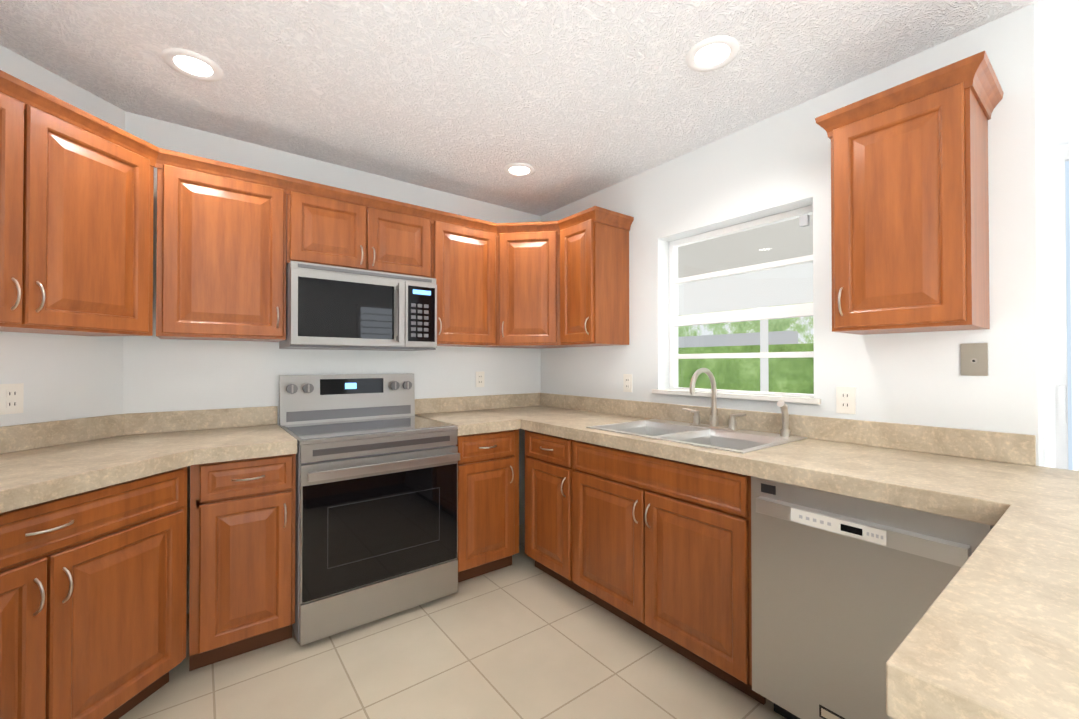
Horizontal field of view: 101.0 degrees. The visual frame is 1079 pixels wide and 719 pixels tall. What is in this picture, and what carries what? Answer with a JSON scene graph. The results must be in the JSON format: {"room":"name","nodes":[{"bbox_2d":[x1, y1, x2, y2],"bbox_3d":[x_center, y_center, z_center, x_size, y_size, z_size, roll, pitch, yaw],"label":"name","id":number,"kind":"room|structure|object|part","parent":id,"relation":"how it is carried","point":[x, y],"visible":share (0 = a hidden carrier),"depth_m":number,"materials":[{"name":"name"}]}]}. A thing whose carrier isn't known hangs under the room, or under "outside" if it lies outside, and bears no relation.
{"room":"kitchen","nodes":[
{"label":"kitchen","id":0,"kind":"room"},
{"bbox_2d":[0,45,124,426],"bbox_3d":[-2.110,-0.411,1.484,0.150,3.350,1.244,0,-1,8],"label":"wall","id":1,"kind":"structure","parent":0,"point":[63,377],"depth_m":1.85,"materials":[{"name":"white paint"}]},
{"bbox_2d":[0,383,23,414],"bbox_3d":[-2.002,0.149,1.687,0.009,0.114,0.070,0,-1,8],"label":"electrical outlet","id":2,"kind":"object","parent":1,"relation":"attached to","point":[11,398],"visible":1,"depth_m":1.69,"materials":[{"name":"white plastic"}]},
{"bbox_2d":[0,92,153,335],"bbox_3d":[-1.851,-0.486,1.504,0.350,0.760,0.876,0,-1,8],"label":"upper cabinet","id":3,"kind":"object","parent":1,"relation":"attached to","point":[76,229],"visible":1,"depth_m":1.61,"materials":[{"name":"brown wood"}]},
{"bbox_2d":[0,70,633,236],"bbox_3d":[-0.783,-0.868,2.185,2.963,0.076,0.669,0,-1,-37],"label":"crown molding","id":4,"kind":"structure","parent":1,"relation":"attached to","point":[27,93],"depth_m":2.13,"materials":[{"name":"brown wood"}]},
{"bbox_2d":[123,111,540,613],"bbox_3d":[-0.937,-0.398,2.961,2.670,3.350,0.150,0,-1,-37],"label":"wall","id":5,"kind":"structure","parent":0,"point":[162,375],"depth_m":2.46,"materials":[{"name":"white paint"}]},
{"bbox_2d":[156,164,286,341],"bbox_3d":[-1.541,-0.480,2.180,0.494,0.760,0.350,0,-1,-37],"label":"upper cabinet","id":6,"kind":"object","parent":5,"relation":"attached to","point":[221,261],"visible":1,"depth_m":2.05,"materials":[{"name":"brown wood"}]},
{"bbox_2d":[286,190,431,277],"bbox_3d":[-1.037,-0.670,2.566,0.770,0.373,0.350,0,-1,-37],"label":"upper cabinet","id":7,"kind":"object","parent":5,"relation":"attached to","point":[326,231],"visible":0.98,"depth_m":2.42,"materials":[{"name":"brown wood"}]},
{"bbox_2d":[279,261,436,350],"bbox_3d":[-1.006,-0.269,2.522,0.758,0.420,0.453,0,-1,-37],"label":"microwave","id":8,"kind":"object","parent":7,"relation":"attached to","point":[328,307],"visible":1,"depth_m":2.35,"materials":[{"name":"grey metal"}]},
{"bbox_2d":[431,221,495,346],"bbox_3d":[-0.548,-0.473,2.938,0.456,0.760,0.350,0,-1,-37],"label":"upper cabinet","id":9,"kind":"object","parent":5,"relation":"attached to","point":[463,266],"visible":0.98,"depth_m":2.81,"materials":[{"name":"brown wood"}]},
{"bbox_2d":[476,371,483,386],"bbox_3d":[-0.432,0.145,3.241,0.070,0.114,0.009,0,-1,-37],"label":"electrical outlet","id":10,"kind":"object","parent":5,"relation":"attached to","point":[479,379],"visible":1,"depth_m":3.24,"materials":[{"name":"white plastic"}]},
{"bbox_2d":[481,231,589,348],"bbox_3d":[-0.047,-0.471,3.161,0.607,0.760,0.607,0,-1,-37],"label":"upper cabinet","id":11,"kind":"object","parent":5,"relation":"attached to","point":[527,289],"visible":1,"depth_m":2.93,"materials":[{"name":"brown wood"}]},
{"bbox_2d":[119,524,785,718],"bbox_3d":[0.325,1.317,0.723,4.040,0.120,5.215,0,-1,-37],"label":"floor","id":12,"kind":"structure","parent":0,"point":[522,636],"depth_m":1.80,"materials":[{"name":"tile"}]},
{"bbox_2d":[0,467,186,718],"bbox_3d":[-1.717,0.836,1.337,0.655,0.853,0.896,0,-1,8],"label":"base cabinet","id":13,"kind":"object","parent":12,"relation":"on","point":[93,593],"visible":0.98,"depth_m":1.41,"materials":[{"name":"brown wood"}]},
{"bbox_2d":[0,421,199,512],"bbox_3d":[-1.584,0.325,1.126,1.114,0.160,0.642,0,-1,-37],"label":"countertop","id":14,"kind":"structure","parent":13,"relation":"on","point":[37,466],"depth_m":1.64,"materials":[{"name":"stone"}]},
{"bbox_2d":[189,454,295,670],"bbox_3d":[-1.399,0.843,2.085,0.369,0.853,0.655,0,-1,-37],"label":"base cabinet","id":15,"kind":"object","parent":12,"relation":"on","point":[242,556],"visible":1,"depth_m":1.84,"materials":[{"name":"brown wood"}]},
{"bbox_2d":[0,406,296,463],"bbox_3d":[-1.836,0.331,1.753,1.472,0.160,0.662,0,-1,-37],"label":"countertop","id":16,"kind":"structure","parent":15,"relation":"on","point":[228,434],"depth_m":2.05,"materials":[{"name":"stone"}]},
{"bbox_2d":[279,373,459,645],"bbox_3d":[-0.922,0.680,2.403,0.760,1.185,0.732,0,-1,-37],"label":"range","id":17,"kind":"object","parent":12,"relation":"on","point":[376,528],"visible":0.98,"depth_m":2.17,"materials":[{"name":"grey metal"}]},
{"bbox_2d":[456,429,518,582],"bbox_3d":[-0.465,0.849,2.797,0.433,0.853,0.655,0,-1,-37],"label":"base cabinet","id":18,"kind":"object","parent":12,"relation":"on","point":[488,502],"visible":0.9,"depth_m":2.56,"materials":[{"name":"brown wood"}]},
{"bbox_2d":[415,396,515,435],"bbox_3d":[-0.484,0.340,2.793,0.393,0.160,0.650,0,-1,-37],"label":"countertop","id":19,"kind":"structure","parent":18,"relation":"on","point":[471,414],"depth_m":2.96,"materials":[{"name":"stone"}]},
{"bbox_2d":[525,430,584,595],"bbox_3d":[0.266,0.848,2.695,0.655,0.853,0.445,0,-1,-37],"label":"base cabinet","id":20,"kind":"object","parent":12,"relation":"on","point":[549,504],"visible":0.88,"depth_m":2.48,"materials":[{"name":"brown wood"}]},
{"bbox_2d":[574,440,765,704],"bbox_3d":[0.693,0.843,2.136,0.655,0.853,0.955,0,-1,-37],"label":"base cabinet","id":21,"kind":"object","parent":12,"relation":"on","point":[662,550],"visible":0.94,"depth_m":1.85,"materials":[{"name":"brown wood"}]},
{"bbox_2d":[476,393,1078,520],"bbox_3d":[0.763,0.333,2.039,0.672,0.160,3.362,0,-1,-37],"label":"countertop","id":22,"kind":"structure","parent":21,"relation":"on","point":[950,472],"depth_m":1.59,"materials":[{"name":"stone"}]},
{"bbox_2d":[586,419,807,453],"bbox_3d":[0.719,0.441,2.147,0.555,0.185,0.840,0,-1,-37],"label":"sink","id":23,"kind":"object","parent":22,"relation":"in","point":[741,441],"visible":0.44,"depth_m":2.15,"materials":[{"name":"silver metal"}]},
{"bbox_2d":[682,368,789,436],"bbox_3d":[0.885,0.194,2.155,0.230,0.307,0.546,0,-1,-37],"label":"faucet","id":24,"kind":"object","parent":23,"relation":"on","point":[784,430],"visible":1,"depth_m":2.20,"materials":[{"name":"silver metal"}]},
{"bbox_2d":[751,476,993,718],"bbox_3d":[1.153,0.838,1.503,0.641,0.852,0.600,0,-1,-37],"label":"dishwasher","id":25,"kind":"object","parent":12,"relation":"on","point":[847,591],"visible":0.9,"depth_m":1.36,"materials":[{"name":"grey metal"}]},
{"bbox_2d":[0,0,1040,215],"bbox_3d":[0.170,-1.638,0.631,3.350,0.910,4.915,0,-1,-37],"label":"ceiling","id":26,"kind":"structure","parent":0,"point":[570,101],"depth_m":1.81,"materials":[{"name":"white paint"}]},
{"bbox_2d":[161,48,223,81],"bbox_3d":[-1.379,-1.168,1.774,0.196,0.010,0.196,0,-1,-37],"label":"recessed light","id":27,"kind":"object","parent":26,"relation":"in","point":[193,65],"visible":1,"depth_m":1.76,"materials":[{"name":"white paint"}]},
{"bbox_2d":[503,163,534,176],"bbox_3d":[-0.123,-1.160,2.733,0.196,0.010,0.196,0,-1,-37],"label":"recessed light","id":28,"kind":"object","parent":26,"relation":"in","point":[519,169],"visible":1,"depth_m":2.72,"materials":[{"name":"white paint"}]},
{"bbox_2d":[685,36,739,71],"bbox_3d":[0.664,-1.169,1.711,0.196,0.010,0.196,0,-1,-37],"label":"recessed light","id":29,"kind":"object","parent":26,"relation":"in","point":[712,53],"visible":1,"depth_m":1.70,"materials":[{"name":"white paint"}]},
{"bbox_2d":[541,0,1078,466],"bbox_3d":[1.581,-0.409,1.697,0.200,3.350,4.915,0,-1,-37],"label":"wall","id":30,"kind":"structure","parent":0,"point":[776,164],"depth_m":1.86,"materials":[{"name":"white paint"}]},
{"bbox_2d":[560,219,628,345],"bbox_3d":[0.337,-0.474,2.867,0.350,0.760,0.322,0,-1,-37],"label":"upper cabinet","id":31,"kind":"object","parent":30,"relation":"attached to","point":[594,283],"visible":1,"depth_m":2.75,"materials":[{"name":"brown wood"}]},
{"bbox_2d":[623,374,631,391],"bbox_3d":[0.565,0.151,2.850,0.009,0.114,0.070,0,-1,-37],"label":"electrical outlet","id":32,"kind":"object","parent":30,"relation":"attached to","point":[627,382],"visible":1,"depth_m":2.85,"materials":[{"name":"white plastic"}]},
{"bbox_2d":[652,389,820,403],"bbox_3d":[0.999,0.188,2.351,0.125,0.025,0.910,0,-1,-37],"label":"window sill","id":33,"kind":"structure","parent":30,"relation":"attached to","point":[775,398],"depth_m":2.22,"materials":[{"name":"white paint"}]},
{"bbox_2d":[669,205,813,396],"bbox_3d":[1.058,-0.263,2.401,0.075,0.926,0.846,0,-1,-37],"label":"window","id":34,"kind":"structure","parent":30,"relation":"in","point":[802,214],"depth_m":2.40,"materials":[{"name":"white paint"}]},
{"bbox_2d":[836,386,855,413],"bbox_3d":[1.299,0.173,1.888,0.009,0.114,0.070,0,-1,-37],"label":"electrical outlet","id":35,"kind":"object","parent":30,"relation":"attached to","point":[845,400],"visible":1,"depth_m":1.89,"materials":[{"name":"white plastic"}]},
{"bbox_2d":[815,51,1003,334],"bbox_3d":[1.309,-0.508,1.594,0.351,0.806,0.458,0,-1,-37],"label":"upper cabinet","id":36,"kind":"object","parent":30,"relation":"attached to","point":[909,220],"depth_m":1.47,"materials":[{"name":"brown wood"}]},
{"bbox_3d":[1.313,-0.873,1.600,0.340,0.076,0.458,0,-1,-37],"label":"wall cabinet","id":37,"kind":"part","parent":36,"relation":"part of","materials":[{"name":"brown wood"}]},
{"bbox_2d":[960,343,987,375],"bbox_3d":[1.537,0.000,1.575,0.012,0.114,0.070,0,-1,-37],"label":"cable wall plate","id":38,"kind":"object","parent":30,"relation":"attached to","point":[974,359],"visible":1,"depth_m":1.57,"materials":[{"name":"beige plastic"}]},
{"bbox_2d":[886,497,1078,718],"bbox_3d":[0.951,0.370,0.500,0.895,0.060,0.687,0,-1,-37],"label":"countertop","id":39,"kind":"structure","parent":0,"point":[994,633],"depth_m":0.55,"materials":[{"name":"stone"}]},
{"bbox_2d":[1041,17,1050,467],"bbox_3d":[1.882,-0.408,1.747,0.340,3.350,0.150,0,-1,-37],"label":"wall","id":40,"kind":"structure","parent":0,"point":[1045,244],"depth_m":1.64,"materials":[{"name":"white paint"}]},
{"bbox_2d":[1046,4,1078,467],"bbox_3d":[2.683,-0.416,0.855,0.150,3.350,2.240,0,-1,-37],"label":"wall","id":41,"kind":"structure","parent":0,"point":[1062,45],"depth_m":1.69,"materials":[{"name":"white paint"}]},
{"bbox_2d":[1052,145,1072,469],"bbox_3d":[1.961,0.240,1.610,0.070,2.050,0.125,0,-1,-37],"label":"door frame","id":42,"kind":"structure","parent":41,"relation":"attached to","point":[1062,308],"depth_m":1.65,"materials":[{"name":"white paint"}]},
{"bbox_2d":[1046,94,1078,470],"bbox_3d":[1.928,0.155,1.597,0.137,2.160,0.120,0,-1,-37],"label":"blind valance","id":43,"kind":"object","parent":41,"relation":"attached to","point":[1062,121],"visible":0.89,"depth_m":1.57,"materials":[{"name":"white"}]},
{"label":"outside","id":44,"kind":"structure","parent":0,"visible":0},
{"bbox_2d":[678,302,813,343],"bbox_3d":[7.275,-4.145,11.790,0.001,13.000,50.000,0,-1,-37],"label":"garden","id":45,"kind":"object","parent":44,"point":[737,327],"depth_m":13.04,"materials":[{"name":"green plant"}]},
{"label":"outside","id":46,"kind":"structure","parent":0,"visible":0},
{"bbox_2d":[678,331,797,347],"bbox_3d":[4.916,-0.471,12.788,0.500,0.430,4.500,0,-1,-37],"label":"fence","id":47,"kind":"object","parent":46,"point":[778,337],"depth_m":11.89,"materials":[{"name":"white"}]},
{"bbox_2d":[678,215,812,391],"bbox_3d":[2.658,0.055,3.826,3.360,2.860,9.000,0,-1,-37],"label":"porch","id":48,"kind":"object","parent":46,"point":[734,285],"depth_m":5.66,"materials":[{"name":"grey concrete"}]},
{"bbox_3d":[11.369,1.557,14.865,23.700,0.150,50.000,0,-1,-37],"label":"garden","id":49,"kind":"object","parent":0,"visible":0},
{"bbox_2d":[678,343,813,393],"bbox_3d":[4.095,0.573,9.322,0.001,1.720,34.000,0,-1,-37],"label":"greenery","id":50,"kind":"object","parent":49,"relation":"on","point":[803,375],"depth_m":9.09,"materials":[{"name":"green plant"}]}
]}

